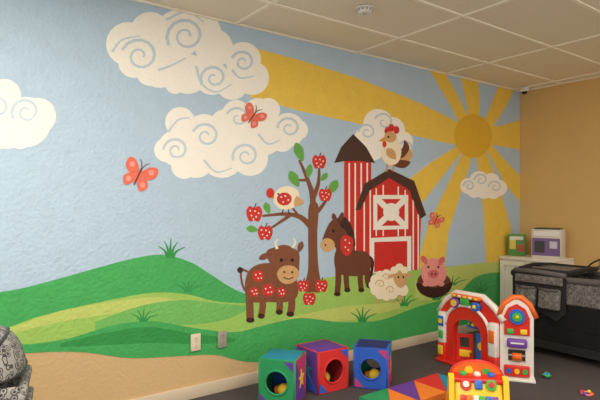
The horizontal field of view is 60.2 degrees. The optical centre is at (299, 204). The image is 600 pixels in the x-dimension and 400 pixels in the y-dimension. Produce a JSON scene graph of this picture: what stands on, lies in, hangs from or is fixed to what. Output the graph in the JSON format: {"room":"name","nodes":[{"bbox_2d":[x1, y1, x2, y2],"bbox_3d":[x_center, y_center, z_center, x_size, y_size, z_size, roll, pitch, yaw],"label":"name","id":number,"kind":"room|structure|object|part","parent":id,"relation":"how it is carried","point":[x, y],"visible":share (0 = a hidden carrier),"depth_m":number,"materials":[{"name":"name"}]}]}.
{"room":"daycare playroom","nodes":[
{"label":"daycare playroom","id":0,"kind":"room"},
{"bbox_2d":[0,0,519,399],"bbox_3d":[-0.166,0.010,4.139,6.824,2.700,0.106,0,0,-37],"label":"wall","id":1,"kind":"structure","parent":0,"point":[167,176],"depth_m":3.76,"materials":[{"name":"multicoloured paint"}]},
{"bbox_2d":[191,333,200,351],"bbox_3d":[-0.733,0.967,3.644,0.076,0.120,0.012,0,0,-37],"label":"wall outlet","id":2,"kind":"object","parent":1,"relation":"attached to","point":[195,338],"visible":1,"depth_m":3.64,"materials":[{"name":"beige plastic"}]},
{"bbox_2d":[217,330,226,347],"bbox_3d":[-0.565,0.978,3.768,0.076,0.120,0.012,0,0,-37],"label":"wall outlet","id":3,"kind":"object","parent":1,"relation":"attached to","point":[222,335],"visible":1,"depth_m":3.76,"materials":[{"name":"beige plastic"}]},
{"bbox_2d":[131,324,476,399],"bbox_3d":[-0.133,1.315,4.098,6.821,0.090,0.012,0,0,-37],"label":"baseboard","id":4,"kind":"structure","parent":1,"relation":"attached to","point":[195,391],"depth_m":3.81,"materials":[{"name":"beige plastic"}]},
{"bbox_2d":[130,0,599,91],"bbox_3d":[1.232,-1.390,2.254,6.821,0.110,4.600,0,0,-37],"label":"ceiling","id":5,"kind":"structure","parent":0,"point":[513,45],"depth_m":3.99,"materials":[{"name":"tile"}]},
{"bbox_2d":[355,4,374,15],"bbox_3d":[0.441,-1.319,3.522,0.130,0.041,0.130,0,0,-37],"label":"smoke detector","id":6,"kind":"object","parent":5,"relation":"attached to","point":[363,10],"visible":1,"depth_m":3.49,"materials":[{"name":"white plastic"}]},
{"bbox_2d":[519,87,529,93],"bbox_3d":[2.555,-1.296,5.895,0.110,0.076,0.110,0,0,-37],"label":"security camera","id":7,"kind":"object","parent":5,"relation":"attached to","point":[523,90],"visible":1,"depth_m":5.86,"materials":[{"name":"white plastic"}]},
{"bbox_2d":[190,330,599,399],"bbox_3d":[1.232,1.410,2.254,6.821,0.100,4.600,0,0,-37],"label":"floor","id":8,"kind":"structure","parent":0,"point":[570,373],"depth_m":4.16,"materials":[{"name":"carpet"}]},
{"bbox_2d":[0,325,33,399],"bbox_3d":[-1.517,0.866,2.282,0.788,0.988,0.494,0,0,-25],"label":"armchair","id":9,"kind":"object","parent":8,"relation":"on","point":[15,370],"visible":1,"depth_m":2.26,"materials":[{"name":"fabric"}]},
{"bbox_2d":[258,348,305,399],"bbox_3d":[-0.121,1.202,3.626,0.277,0.314,0.279,0,0,17],"label":"cube","id":10,"kind":"object","parent":8,"relation":"on","point":[281,372],"visible":1,"depth_m":3.53,"materials":[{"name":"green plastic"}]},
{"bbox_2d":[296,339,348,394],"bbox_3d":[0.167,1.208,3.888,0.297,0.304,0.299,0,0,-35],"label":"cube","id":11,"kind":"object","parent":8,"relation":"on","point":[327,362],"visible":0.97,"depth_m":3.79,"materials":[{"name":"red plastic"}]},
{"bbox_2d":[353,338,391,389],"bbox_3d":[0.555,1.208,3.945,0.270,0.304,0.274,0,0,16],"label":"cube","id":12,"kind":"object","parent":8,"relation":"on","point":[366,376],"visible":1,"depth_m":3.84,"materials":[{"name":"blue plastic"}]},
{"bbox_2d":[359,373,447,399],"bbox_3d":[0.830,1.337,3.683,0.836,0.045,0.300,0,0,-37],"label":"play mat","id":13,"kind":"object","parent":8,"relation":"on","point":[432,387],"visible":0.8,"depth_m":3.65,"materials":[{"name":"multicoloured plastic"}]},
{"bbox_2d":[444,359,509,399],"bbox_3d":[1.142,1.186,3.336,0.396,0.347,0.295,0,0,12],"label":"toy","id":14,"kind":"object","parent":8,"relation":"on","point":[469,379],"visible":1,"depth_m":3.30,"materials":[{"name":"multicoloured plastic"}]},
{"bbox_2d":[435,289,538,383],"bbox_3d":[1.475,1.031,4.254,0.267,0.659,0.902,0,0,-41],"label":"toy playhouse","id":15,"kind":"object","parent":8,"relation":"on","point":[510,325],"visible":0.97,"depth_m":4.09,"materials":[{"name":"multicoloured plastic"}]},
{"bbox_3d":[1.414,1.217,4.451,0.136,0.218,0.043,0,0,23],"label":"swing door","id":16,"kind":"part","parent":15,"relation":"part of","materials":[{"name":"red plastic"}]},
{"bbox_3d":[1.393,1.044,4.323,0.146,0.633,0.711,0,0,-32],"label":"door panel","id":17,"kind":"part","parent":15,"relation":"part of","materials":[{"name":"red plastic"}]},
{"bbox_3d":[1.690,1.031,4.032,0.313,0.659,0.136,0,0,19],"label":"panel","id":18,"kind":"part","parent":15,"relation":"part of","materials":[{"name":"white plastic"}]},
{"bbox_2d":[499,254,573,302],"bbox_3d":[2.603,0.968,5.722,0.467,0.785,0.620,0,0,-37],"label":"storage cabinet","id":19,"kind":"object","parent":8,"relation":"on","point":[507,263],"visible":0.3,"depth_m":5.76,"materials":[{"name":"white wood"}]},
{"bbox_2d":[508,234,525,255],"bbox_3d":[2.461,0.452,5.877,0.182,0.247,0.110,0,0,29],"label":"picture books","id":20,"kind":"object","parent":19,"relation":"on","point":[516,242],"visible":1,"depth_m":5.83,"materials":[{"name":"green paper"}]},
{"bbox_2d":[531,227,565,259],"bbox_3d":[2.689,0.412,5.608,0.300,0.326,0.181,0,0,42],"label":"product box","id":21,"kind":"object","parent":19,"relation":"on","point":[546,243],"visible":1,"depth_m":5.54,"materials":[{"name":"beige cardboard"}]},
{"bbox_2d":[542,372,550,377],"bbox_3d":[1.939,1.335,4.071,0.067,0.050,0.067,0,0,-37],"label":"ball","id":22,"kind":"object","parent":8,"relation":"on","point":[545,374],"visible":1,"depth_m":4.05,"materials":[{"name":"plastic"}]},
{"bbox_2d":[510,259,599,360],"bbox_3d":[2.547,0.916,4.682,0.795,0.887,1.040,0,0,-37],"label":"playpen","id":23,"kind":"object","parent":8,"relation":"on","point":[565,298],"visible":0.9,"depth_m":4.52,"materials":[{"name":"black fabric"}]},
{"bbox_2d":[580,389,593,396],"bbox_3d":[2.055,1.346,3.712,0.087,0.028,0.087,0,0,-3],"label":"toy","id":24,"kind":"object","parent":8,"relation":"on","point":[582,392],"visible":1,"depth_m":3.69,"materials":[{"name":"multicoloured plastic"}]},
{"bbox_2d":[520,77,599,270],"bbox_3d":[3.983,0.010,4.352,0.100,2.700,4.700,0,0,-37],"label":"wall","id":25,"kind":"structure","parent":0,"point":[560,124],"depth_m":5.71,"materials":[{"name":"paint"}]}
]}

